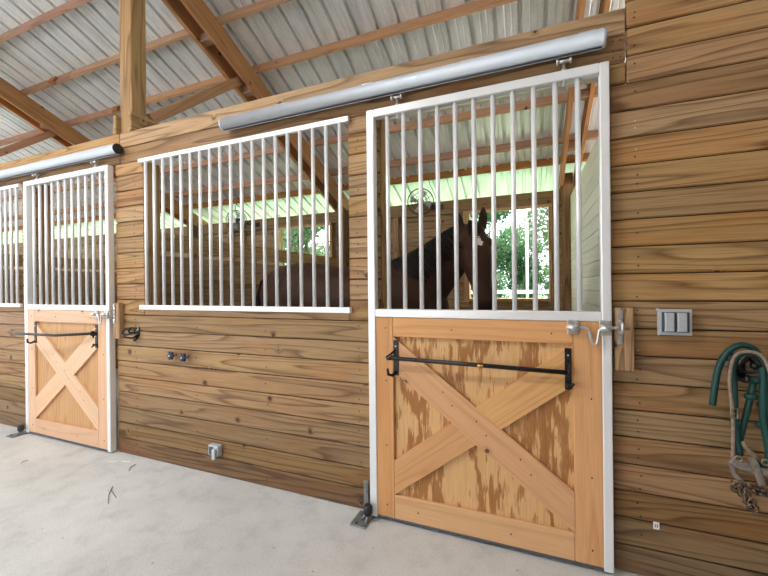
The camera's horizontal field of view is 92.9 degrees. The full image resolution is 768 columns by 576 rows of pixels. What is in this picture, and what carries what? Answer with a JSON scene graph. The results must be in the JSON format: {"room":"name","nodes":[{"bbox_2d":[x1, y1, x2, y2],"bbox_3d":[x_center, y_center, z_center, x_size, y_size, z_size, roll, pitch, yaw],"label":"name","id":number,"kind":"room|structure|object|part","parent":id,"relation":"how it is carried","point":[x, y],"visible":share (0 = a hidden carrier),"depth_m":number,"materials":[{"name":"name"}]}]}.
{"room":"farm building","nodes":[
{"label":"farm building","id":0,"kind":"room"},
{"bbox_2d":[3,254,118,368],"bbox_3d":[-4.803,0.469,6.202,0.036,1.898,3.530,-1,0,22],"label":"wall","id":1,"kind":"structure","parent":0,"point":[21,285],"depth_m":5.84,"materials":[{"name":"brown wood"}]},
{"bbox_2d":[160,232,338,317],"bbox_3d":[-1.421,0.435,4.856,0.036,1.898,3.530,-1,0,22],"label":"wall","id":2,"kind":"structure","parent":0,"point":[307,258],"depth_m":3.92,"materials":[{"name":"brown wood"}]},
{"bbox_2d":[3,188,573,310],"bbox_3d":[-4.514,0.032,8.129,21.600,2.765,0.130,-1,0,22],"label":"wall","id":3,"kind":"structure","parent":0,"point":[544,197],"depth_m":6.17,"materials":[{"name":"brown wood"}]},
{"bbox_2d":[0,97,186,225],"bbox_3d":[-5.239,-2.562,5.434,0.040,3.028,6.650,-1,0,22],"label":"rafter","id":4,"kind":"object","parent":3,"relation":"on","point":[3,102],"visible":0.11,"depth_m":5.46,"materials":[{"name":"brown wood"}]},
{"bbox_2d":[0,77,208,226],"bbox_3d":[-5.066,-2.563,5.365,0.040,3.028,6.650,-1,0,22],"label":"rafter","id":5,"kind":"object","parent":3,"relation":"on","point":[9,93],"visible":0.44,"depth_m":5.46,"materials":[{"name":"brown wood"}]},
{"bbox_2d":[226,202,259,231],"bbox_3d":[-2.792,-1.366,7.174,0.508,0.542,0.417,-1,0,22],"label":"fan","id":6,"kind":"object","parent":3,"relation":"attached to","point":[236,221],"visible":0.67,"depth_m":7.11,"materials":[{"name":"black metal"}]},
{"bbox_2d":[161,0,336,212],"bbox_3d":[-1.857,-2.595,4.088,0.040,3.028,6.650,-1,0,22],"label":"rafter","id":7,"kind":"object","parent":3,"relation":"on","point":[176,7],"visible":0.33,"depth_m":4.10,"materials":[{"name":"brown wood"}]},
{"bbox_2d":[0,0,90,43],"bbox_3d":[-5.823,-3.032,4.917,21.600,0.116,0.078,-1,0,22],"label":"purlin","id":8,"kind":"structure","parent":7,"relation":"on","point":[72,4],"depth_m":4.11,"materials":[{"name":"brown wood"}]},
{"bbox_2d":[20,0,290,94],"bbox_3d":[-5.624,-2.805,5.410,21.600,0.117,0.117,-1,0,22],"label":"purlin","id":9,"kind":"structure","parent":7,"relation":"on","point":[256,7],"depth_m":4.21,"materials":[{"name":"brown wood"}]},
{"bbox_2d":[200,32,213,46],"bbox_3d":[-1.851,-2.632,3.853,0.142,0.090,0.090,-1,0,22],"label":"block","id":10,"kind":"object","parent":7,"relation":"attached to","point":[204,38],"visible":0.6,"depth_m":3.83,"materials":[{"name":"brown wood"}]},
{"bbox_2d":[242,86,252,96],"bbox_3d":[-1.626,-2.385,4.411,0.142,0.090,0.090,-1,0,22],"label":"block","id":11,"kind":"object","parent":7,"relation":"attached to","point":[246,91],"visible":0.6,"depth_m":4.39,"materials":[{"name":"brown wood"}]},
{"bbox_2d":[2,153,589,231],"bbox_3d":[-4.620,-1.713,7.906,21.600,0.127,0.078,-1,0,22],"label":"board","id":12,"kind":"object","parent":7,"relation":"on","point":[547,161],"visible":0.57,"depth_m":5.81,"materials":[{"name":"wood"}]},
{"bbox_2d":[180,0,348,212],"bbox_3d":[-1.684,-2.597,4.019,0.040,3.028,6.650,-1,0,22],"label":"rafter","id":13,"kind":"object","parent":3,"relation":"on","point":[198,9],"visible":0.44,"depth_m":4.12,"materials":[{"name":"brown wood"}]},
{"bbox_2d":[274,223,334,265],"bbox_3d":[-1.507,-0.464,6.936,1.280,1.437,0.180,-1,0,22],"label":"window","id":14,"kind":"structure","parent":3,"relation":"in","point":[331,225],"depth_m":6.73,"materials":[{"name":"beige wood"}]},
{"bbox_2d":[407,178,443,214],"bbox_3d":[0.650,-1.420,5.804,0.508,0.542,0.417,-1,0,22],"label":"fan","id":15,"kind":"object","parent":3,"relation":"attached to","point":[412,199],"visible":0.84,"depth_m":5.73,"materials":[{"name":"black metal"}]},
{"bbox_2d":[463,203,552,302],"bbox_3d":[1.875,-0.498,5.590,1.280,1.437,0.180,-1,0,22],"label":"window","id":16,"kind":"structure","parent":3,"relation":"in","point":[466,214],"depth_m":5.39,"materials":[{"name":"beige wood"}]},
{"bbox_2d":[559,0,585,191],"bbox_3d":[1.534,-2.629,2.738,0.040,3.028,6.650,-1,0,22],"label":"rafter","id":17,"kind":"object","parent":3,"relation":"on","point":[580,10],"visible":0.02,"depth_m":4.19,"materials":[{"name":"brown wood"}]},
{"bbox_2d":[2,87,597,201],"bbox_3d":[-4.985,-2.109,6.999,21.600,0.116,0.078,-1,0,22],"label":"purlin","id":18,"kind":"structure","parent":17,"relation":"on","point":[562,98],"depth_m":4.84,"materials":[{"name":"brown wood"}]},
{"bbox_2d":[568,141,574,151],"bbox_3d":[2.360,-1.763,4.540,0.142,0.090,0.090,-1,0,22],"label":"block","id":19,"kind":"object","parent":17,"relation":"attached to","point":[571,145],"visible":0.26,"depth_m":4.51,"materials":[{"name":"brown wood"}]},
{"bbox_2d":[574,88,588,101],"bbox_3d":[2.098,-2.052,3.889,0.142,0.090,0.090,-1,0,22],"label":"block","id":20,"kind":"object","parent":17,"relation":"attached to","point":[584,93],"visible":0.7,"depth_m":3.84,"materials":[{"name":"brown wood"}]},
{"bbox_2d":[0,0,625,243],"bbox_3d":[-6.634,-2.804,2.985,21.717,2.846,12.407,-1,0,22],"label":"ceiling","id":21,"kind":"structure","parent":0,"point":[86,34],"depth_m":4.57,"materials":[{"name":"grey metal"}]},
{"bbox_2d":[0,0,517,145],"bbox_3d":[-5.422,-2.583,5.912,21.600,0.117,0.117,-1,0,22],"label":"purlin","id":22,"kind":"structure","parent":21,"relation":"attached to","point":[478,5],"depth_m":4.03,"materials":[{"name":"brown wood"}]},
{"bbox_2d":[2,130,597,221],"bbox_3d":[-4.759,-1.860,7.562,21.600,0.116,0.078,-1,0,22],"label":"purlin","id":23,"kind":"structure","parent":21,"relation":"attached to","point":[591,135],"depth_m":5.42,"materials":[{"name":"brown wood"}]},
{"bbox_2d":[0,369,645,575],"bbox_3d":[-12.221,1.554,4.413,54.000,0.110,13.450,-1,0,22],"label":"floor","id":24,"kind":"structure","parent":0,"point":[57,518],"depth_m":2.08,"materials":[{"name":"concrete"}]},
{"bbox_2d":[6,424,27,437],"bbox_3d":[-3.501,1.314,3.515,0.111,0.190,0.162,-1,0,22],"label":"guide","id":25,"kind":"object","parent":24,"relation":"on","point":[20,428],"visible":0.65,"depth_m":3.48,"materials":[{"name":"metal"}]},
{"bbox_3d":[-3.506,1.314,3.517,0.100,0.190,0.162,-1,0,22],"label":"plate","id":26,"kind":"part","parent":25,"relation":"part of","materials":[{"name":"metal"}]},
{"bbox_2d":[37,185,51,303],"bbox_3d":[-3.391,0.188,3.656,0.062,2.440,0.113,-1,0,22],"label":"stud","id":27,"kind":"object","parent":24,"relation":"on","point":[49,194],"visible":0.1,"depth_m":3.63,"materials":[{"name":"brown wood"}]},
{"bbox_2d":[119,0,146,314],"bbox_3d":[-2.168,-0.829,3.175,0.148,4.450,0.133,-1,0,22],"label":"timber post","id":28,"kind":"object","parent":24,"relation":"on","point":[132,12],"visible":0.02,"depth_m":3.12,"materials":[{"name":"brown wood"}]},
{"bbox_2d":[128,111,159,130],"bbox_3d":[-2.012,-1.393,3.322,0.038,0.170,0.600,-1,0,22],"label":"block","id":29,"kind":"object","parent":28,"relation":"attached to","point":[136,121],"visible":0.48,"depth_m":3.09,"materials":[{"name":"brown wood"}]},
{"bbox_2d":[113,115,177,157],"bbox_3d":[-2.190,-1.391,3.393,0.039,0.170,0.600,-1,0,22],"label":"block","id":30,"kind":"object","parent":28,"relation":"attached to","point":[116,119],"visible":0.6,"depth_m":3.12,"materials":[{"name":"brown wood"}]},
{"bbox_2d":[147,76,244,122],"bbox_3d":[-1.876,-1.976,3.773,0.055,0.996,1.165,-1,0,22],"label":"knee brace","id":31,"kind":"object","parent":28,"relation":"attached to","point":[161,114],"visible":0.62,"depth_m":3.64,"materials":[{"name":"brown wood"}]},
{"bbox_2d":[147,162,160,315],"bbox_3d":[-1.942,0.173,3.080,0.040,2.440,0.113,-1,0,22],"label":"stud","id":32,"kind":"object","parent":24,"relation":"on","point":[149,165],"visible":0.2,"depth_m":3.06,"materials":[{"name":"brown wood"}]},
{"bbox_2d":[187,222,196,258],"bbox_3d":[-4.119,-0.068,7.853,0.140,2.957,0.140,-1,0,22],"label":"timber post","id":33,"kind":"object","parent":24,"relation":"on","point":[194,226],"visible":0.1,"depth_m":7.81,"materials":[{"name":"brown wood"}]},
{"bbox_2d":[337,202,347,267],"bbox_3d":[-0.737,-0.102,6.507,0.140,2.957,0.140,-1,0,22],"label":"timber post","id":34,"kind":"object","parent":24,"relation":"on","point":[345,255],"visible":0.18,"depth_m":6.46,"materials":[{"name":"brown wood"}]},
{"bbox_2d":[350,480,373,528],"bbox_3d":[-0.119,1.281,2.169,0.111,0.190,0.162,-1,0,22],"label":"guide","id":35,"kind":"object","parent":24,"relation":"on","point":[363,518],"visible":0.98,"depth_m":2.15,"materials":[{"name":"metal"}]},
{"bbox_2d":[256,207,491,320],"bbox_3d":[-0.204,0.387,3.135,2.320,1.986,0.734,-1,0,22],"label":"horse","id":36,"kind":"object","parent":24,"relation":"on","point":[484,256],"visible":0.34,"depth_m":2.79},
{"bbox_2d":[379,119,386,308],"bbox_3d":[-0.009,0.154,2.311,0.062,2.440,0.113,-1,0,22],"label":"stud","id":37,"kind":"object","parent":24,"relation":"on","point":[382,121],"visible":0.06,"depth_m":2.25,"materials":[{"name":"brown wood"}]},
{"bbox_2d":[561,172,572,310],"bbox_3d":[2.608,-0.135,5.176,0.140,2.957,0.140,-1,0,22],"label":"timber post","id":38,"kind":"object","parent":24,"relation":"on","point":[567,188],"visible":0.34,"depth_m":5.12,"materials":[{"name":"brown wood"}]},
{"bbox_3d":[-5.550,-0.796,4.521,0.148,4.450,0.133,-1,0,22],"label":"timber post","id":39,"kind":"object","parent":24,"relation":"on","visible":0},
{"bbox_2d":[0,130,56,156],"bbox_3d":[-5.267,-1.942,5.122,0.055,0.996,1.165,-1,0,22],"label":"knee brace","id":40,"kind":"object","parent":39,"relation":"attached to","point":[27,142],"visible":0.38,"depth_m":5.29,"materials":[{"name":"brown wood"}]},
{"bbox_2d":[0,0,767,575],"bbox_3d":[-2.497,-0.811,3.212,14.200,4.416,0.040,-1,0,22],"label":"wall","id":41,"kind":"structure","parent":0,"point":[285,399],"depth_m":1.75,"materials":[{"name":"brown wood"}]},
{"bbox_2d":[0,184,22,306],"bbox_3d":[-4.481,-0.412,3.965,1.910,1.221,0.028,-1,0,22],"label":"window grille","id":42,"kind":"object","parent":41,"relation":"in","point":[10,188],"visible":1,"depth_m":3.67,"materials":[{"name":"silver metal"}]},
{"bbox_3d":[-4.487,-1.005,3.964,1.910,0.034,0.028,-1,0,22],"label":"rail","id":43,"kind":"part","parent":42,"relation":"part of","materials":[{"name":"silver metal"}]},
{"bbox_3d":[-4.474,0.181,3.965,1.910,0.036,0.028,-1,0,22],"label":"rail","id":44,"kind":"part","parent":42,"relation":"part of","materials":[{"name":"silver metal"}]},
{"bbox_2d":[0,143,123,179],"bbox_3d":[-3.357,-1.146,3.481,2.514,0.102,0.093,-1,0,22],"label":"door track","id":45,"kind":"object","parent":41,"relation":"attached to","point":[114,149],"visible":1,"depth_m":3.25,"materials":[{"name":"metal"}]},
{"bbox_2d":[15,160,115,451],"bbox_3d":[-2.883,0.148,3.237,1.323,2.482,0.205,-1,0,22],"label":"gate","id":46,"kind":"object","parent":45,"relation":"hanging from","point":[70,366],"visible":0.98,"depth_m":3.28,"materials":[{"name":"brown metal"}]},
{"bbox_3d":[-3.447,0.184,3.545,0.047,2.421,0.050,-1,0,22],"label":"rail","id":47,"kind":"part","parent":46,"relation":"part of","materials":[{"name":"silver metal"}]},
{"bbox_3d":[-2.894,-1.008,3.318,1.170,0.047,0.050,-1,0,22],"label":"rail","id":48,"kind":"part","parent":46,"relation":"part of","materials":[{"name":"silver metal"}]},
{"bbox_3d":[-2.881,0.176,3.320,1.170,0.047,0.050,-1,0,22],"label":"rail","id":49,"kind":"part","parent":46,"relation":"part of","materials":[{"name":"silver metal"}]},
{"bbox_3d":[-2.890,0.257,3.314,0.938,0.112,0.020,-1,0,22],"label":"cross rail","id":50,"kind":"part","parent":46,"relation":"part of","materials":[{"name":"brown wood"}]},
{"bbox_3d":[-2.879,1.307,3.315,0.938,0.138,0.020,-1,0,22],"label":"cross rail","id":51,"kind":"part","parent":46,"relation":"part of","materials":[{"name":"brown wood"}]},
{"bbox_3d":[-2.871,0.788,3.330,1.170,1.175,0.018,-1,0,22],"label":"plywood panel","id":52,"kind":"part","parent":46,"relation":"part of","materials":[{"name":"beige wood"}]},
{"bbox_3d":[-2.467,0.224,3.110,0.050,0.070,0.042,-1,0,22],"label":"latch plate","id":53,"kind":"part","parent":46,"relation":"part of","materials":[{"name":"silver metal"}]},
{"bbox_3d":[-2.340,0.223,3.059,0.050,0.070,0.042,-1,0,22],"label":"latch plate","id":54,"kind":"part","parent":46,"relation":"part of","materials":[{"name":"silver metal"}]},
{"bbox_3d":[-2.319,0.173,3.096,0.041,2.421,0.050,-1,0,22],"label":"rail","id":55,"kind":"part","parent":46,"relation":"part of","materials":[{"name":"silver metal"}]},
{"bbox_2d":[106,303,123,338],"bbox_3d":[-2.245,0.276,3.044,0.076,0.298,0.104,-1,0,22],"label":"board","id":56,"kind":"object","parent":41,"relation":"attached to","point":[118,308],"visible":1,"depth_m":3.05,"materials":[{"name":"brown wood"}]},
{"bbox_3d":[-2.271,0.219,3.031,0.022,0.160,0.062,-1,0,22],"label":"strike plate","id":57,"kind":"part","parent":56,"relation":"part of","materials":[{"name":"silver metal"}]},
{"bbox_2d":[122,327,139,341],"bbox_3d":[-2.069,0.378,2.978,0.126,0.121,0.056,-1,0,-25],"label":"hanger","id":58,"kind":"object","parent":41,"relation":"attached to","point":[127,328],"visible":1,"depth_m":2.98,"materials":[{"name":"black metal"}]},
{"bbox_2d":[167,351,176,359],"bbox_3d":[-1.637,0.521,2.829,0.070,0.064,0.066,-1,0,22],"label":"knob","id":59,"kind":"object","parent":41,"relation":"attached to","point":[170,355],"visible":1,"depth_m":2.80,"materials":[{"name":"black metal"}]},
{"bbox_2d":[179,353,188,361],"bbox_3d":[-1.518,0.526,2.781,0.070,0.064,0.066,-1,0,22],"label":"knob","id":60,"kind":"object","parent":41,"relation":"attached to","point":[182,356],"visible":1,"depth_m":2.76,"materials":[{"name":"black metal"}]},
{"bbox_2d":[208,443,221,459],"bbox_3d":[-1.242,1.195,2.670,0.095,0.092,0.065,-1,0,22],"label":"outlet box","id":61,"kind":"object","parent":41,"relation":"attached to","point":[214,449],"visible":1,"depth_m":2.66,"materials":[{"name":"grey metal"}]},
{"bbox_2d":[138,116,351,312],"bbox_3d":[-1.099,-0.445,2.619,1.910,1.221,0.028,-1,0,22],"label":"window grille","id":62,"kind":"object","parent":41,"relation":"in","point":[325,124],"visible":1,"depth_m":2.57,"materials":[{"name":"silver metal"}]},
{"bbox_3d":[-1.105,-1.039,2.618,1.910,0.034,0.028,-1,0,22],"label":"rail","id":63,"kind":"part","parent":62,"relation":"part of","materials":[{"name":"silver metal"}]},
{"bbox_3d":[-1.093,0.147,2.619,1.910,0.036,0.028,-1,0,22],"label":"rail","id":64,"kind":"part","parent":62,"relation":"part of","materials":[{"name":"silver metal"}]},
{"bbox_2d":[218,28,606,130],"bbox_3d":[-0.049,-1.179,2.165,2.360,0.102,0.092,-1,0,22],"label":"door track","id":65,"kind":"object","parent":41,"relation":"attached to","point":[595,39],"visible":1,"depth_m":2.01,"materials":[{"name":"metal"}]},
{"bbox_2d":[366,56,629,572],"bbox_3d":[0.517,0.114,1.936,1.323,2.482,0.107,-1,0,22],"label":"gate","id":66,"kind":"object","parent":65,"relation":"hanging from","point":[494,426],"visible":0.99,"depth_m":1.92,"materials":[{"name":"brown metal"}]},
{"bbox_3d":[-0.065,0.150,2.199,0.047,2.421,0.050,-1,0,22],"label":"rail","id":67,"kind":"part","parent":66,"relation":"part of","materials":[{"name":"silver metal"}]},
{"bbox_3d":[0.491,0.224,1.968,0.938,0.112,0.020,-1,0,22],"label":"cross rail","id":68,"kind":"part","parent":66,"relation":"part of","materials":[{"name":"brown wood"}]},
{"bbox_3d":[0.511,0.755,1.984,1.170,1.175,0.018,-1,0,22],"label":"plywood panel","id":69,"kind":"part","parent":66,"relation":"part of","materials":[{"name":"brown wood"}]},
{"bbox_3d":[0.502,1.273,1.969,0.938,0.138,0.020,-1,0,22],"label":"cross rail","id":70,"kind":"part","parent":66,"relation":"part of","materials":[{"name":"brown wood"}]},
{"bbox_3d":[0.488,-1.042,1.972,1.170,0.047,0.050,-1,0,22],"label":"rail","id":71,"kind":"part","parent":66,"relation":"part of","materials":[{"name":"silver metal"}]},
{"bbox_3d":[0.501,0.143,1.974,1.170,0.047,0.050,-1,0,22],"label":"rail","id":72,"kind":"part","parent":66,"relation":"part of","materials":[{"name":"silver metal"}]},
{"bbox_3d":[0.915,0.190,1.764,0.050,0.070,0.042,-1,0,22],"label":"latch plate","id":73,"kind":"part","parent":66,"relation":"part of","materials":[{"name":"silver metal"}]},
{"bbox_3d":[1.042,0.189,1.714,0.050,0.070,0.042,-1,0,22],"label":"latch plate","id":74,"kind":"part","parent":66,"relation":"part of","materials":[{"name":"silver metal"}]},
{"bbox_3d":[1.063,0.139,1.750,0.041,2.421,0.050,-1,0,22],"label":"rail","id":75,"kind":"part","parent":66,"relation":"part of","materials":[{"name":"silver metal"}]},
{"bbox_2d":[389,77,597,121],"bbox_3d":[0.564,-1.052,2.038,1.160,0.032,0.035,-1,0,22],"label":"trim","id":76,"kind":"structure","parent":41,"relation":"attached to","point":[593,80],"depth_m":2.00,"materials":[{"name":"brown wood"}]},
{"bbox_2d":[613,307,634,371],"bbox_3d":[1.125,0.242,1.702,0.076,0.298,0.104,-1,0,22],"label":"board","id":77,"kind":"object","parent":41,"relation":"attached to","point":[623,316],"visible":0.98,"depth_m":1.71,"materials":[{"name":"brown wood"}]},
{"bbox_3d":[1.099,0.185,1.690,0.022,0.160,0.062,-1,0,22],"label":"strike plate","id":78,"kind":"part","parent":77,"relation":"part of","materials":[{"name":"silver metal"}]},
{"bbox_2d":[653,521,659,529],"bbox_3d":[1.270,1.108,1.702,0.024,0.033,0.006,-1,0,22],"label":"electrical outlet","id":79,"kind":"object","parent":41,"relation":"attached to","point":[656,525],"visible":1,"depth_m":1.70,"materials":[{"name":"white plastic"}]},
{"bbox_2d":[656,308,691,335],"bbox_3d":[1.309,0.154,1.652,0.128,0.124,0.061,-1,0,22],"label":"light switch","id":80,"kind":"object","parent":41,"relation":"attached to","point":[669,321],"visible":1,"depth_m":1.63,"materials":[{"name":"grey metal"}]},
{"bbox_3d":[1.306,0.153,1.636,0.102,0.090,0.003,-1,0,22],"label":"recess plate","id":81,"kind":"part","parent":80,"relation":"part of","materials":[{"name":"grey plastic"}]},
{"bbox_2d":[709,342,767,512],"bbox_3d":[1.507,0.579,1.522,0.222,0.699,0.078,-1,0,22],"label":"halter","id":82,"kind":"object","parent":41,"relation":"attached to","point":[758,468],"visible":0.99,"depth_m":1.52,"materials":[{"name":"beige"}]},
{"bbox_3d":[1.526,0.862,1.501,0.160,0.134,0.049,-1,0,22],"label":"bit chain","id":83,"kind":"part","parent":82,"relation":"part of","materials":[{"name":"silver metal"}]},
{"bbox_2d":[730,353,763,382],"bbox_3d":[1.524,0.335,1.544,0.102,0.139,0.103,-1,0,22],"label":"hook","id":84,"kind":"object","parent":41,"relation":"attached to","point":[741,371],"visible":0.77,"depth_m":1.52,"materials":[{"name":"black metal"}]},
{"bbox_2d":[570,83,625,311],"bbox_3d":[1.994,0.022,3.487,0.036,2.597,3.545,-1,0,22],"label":"wall","id":85,"kind":"structure","parent":0,"point":[590,247],"depth_m":3.56,"materials":[{"name":"beige wood"}]},
{"bbox_2d":[573,0,610,187],"bbox_3d":[1.707,-2.631,2.669,0.040,3.028,6.650,-1,0,22],"label":"rafter","id":86,"kind":"object","parent":85,"relation":"on","point":[604,6],"visible":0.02,"depth_m":4.02,"materials":[{"name":"brown wood"}]},
{"label":"outside","id":87,"kind":"structure","parent":0,"visible":0},
{"bbox_3d":[8.917,1.534,49.412,140.000,0.380,85.700,-1,0,22],"label":"lawn","id":88,"kind":"structure","parent":87,"visible":0},
{"bbox_2d":[283,230,295,265],"bbox_3d":[-5.681,-0.817,17.759,3.094,5.007,2.950,-1,0,22],"label":"tree","id":89,"kind":"object","parent":88,"relation":"on","point":[285,230],"visible":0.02,"depth_m":17.75,"materials":[{"name":"green plant"}]},
{"bbox_2d":[283,226,329,265],"bbox_3d":[-3.231,-1.185,14.954,2.782,5.698,3.632,-1,0,22],"label":"tree","id":90,"kind":"object","parent":88,"relation":"on","point":[307,231],"visible":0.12,"depth_m":14.53,"materials":[{"name":"green plant"}]},
{"bbox_2d":[470,210,510,297],"bbox_3d":[3.287,-1.475,13.117,2.616,6.146,2.508,-1,0,22],"label":"tree","id":91,"kind":"object","parent":88,"relation":"on","point":[504,214],"visible":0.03,"depth_m":12.93,"materials":[{"name":"green plant"}]},
{"bbox_2d":[470,214,530,297],"bbox_3d":[6.011,-1.706,20.188,4.589,6.536,3.226,-1,0,22],"label":"tree","id":92,"kind":"object","parent":88,"relation":"on","point":[488,223],"visible":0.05,"depth_m":20.04,"materials":[{"name":"green plant"}]},
{"bbox_2d":[497,271,508,297],"bbox_3d":[3.471,0.539,11.328,1.157,2.124,1.282,-1,0,-25],"label":"tree","id":93,"kind":"object","parent":88,"relation":"on","point":[500,286],"visible":0.09,"depth_m":10.94,"materials":[{"name":"green plant"}]},
{"bbox_2d":[471,290,548,293],"bbox_3d":[3.196,0.711,10.177,5.600,1.480,0.130,-1,0,22],"label":"fence","id":94,"kind":"object","parent":88,"relation":"on","point":[498,291],"visible":0.02,"depth_m":9.88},
{"bbox_2d":[491,226,548,289],"bbox_3d":[5.794,-0.576,15.605,3.306,4.291,2.301,-1,0,44],"label":"tree","id":95,"kind":"object","parent":88,"relation":"on","point":[504,258],"visible":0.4,"depth_m":15.20,"materials":[{"name":"green plant"}]},
{"bbox_2d":[525,218,528,297],"bbox_3d":[4.143,-0.284,10.565,0.110,3.450,0.110,-1,0,22],"label":"pole","id":96,"kind":"object","parent":88,"relation":"on","point":[526,219],"visible":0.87,"depth_m":10.53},
{"bbox_2d":[511,271,546,297],"bbox_3d":[4.790,0.510,12.118,1.148,2.153,1.098,-1,0,22],"label":"tree","id":97,"kind":"object","parent":88,"relation":"on","point":[530,273],"visible":0.23,"depth_m":11.93,"materials":[{"name":"green plant"}]},
{"bbox_2d":[518,207,548,294],"bbox_3d":[5.837,-1.742,12.556,2.393,6.628,3.091,-1,0,22],"label":"tree","id":98,"kind":"object","parent":88,"relation":"on","point":[541,223],"visible":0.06,"depth_m":12.71,"materials":[{"name":"green plant"}]},
{"bbox_2d":[540,277,548,297],"bbox_3d":[5.336,0.412,10.821,1.073,2.341,1.513,-1,0,-16],"label":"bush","id":99,"kind":"object","parent":88,"relation":"on","point":[546,285],"visible":0.02,"depth_m":11.16,"materials":[{"name":"green plant"}]}
]}

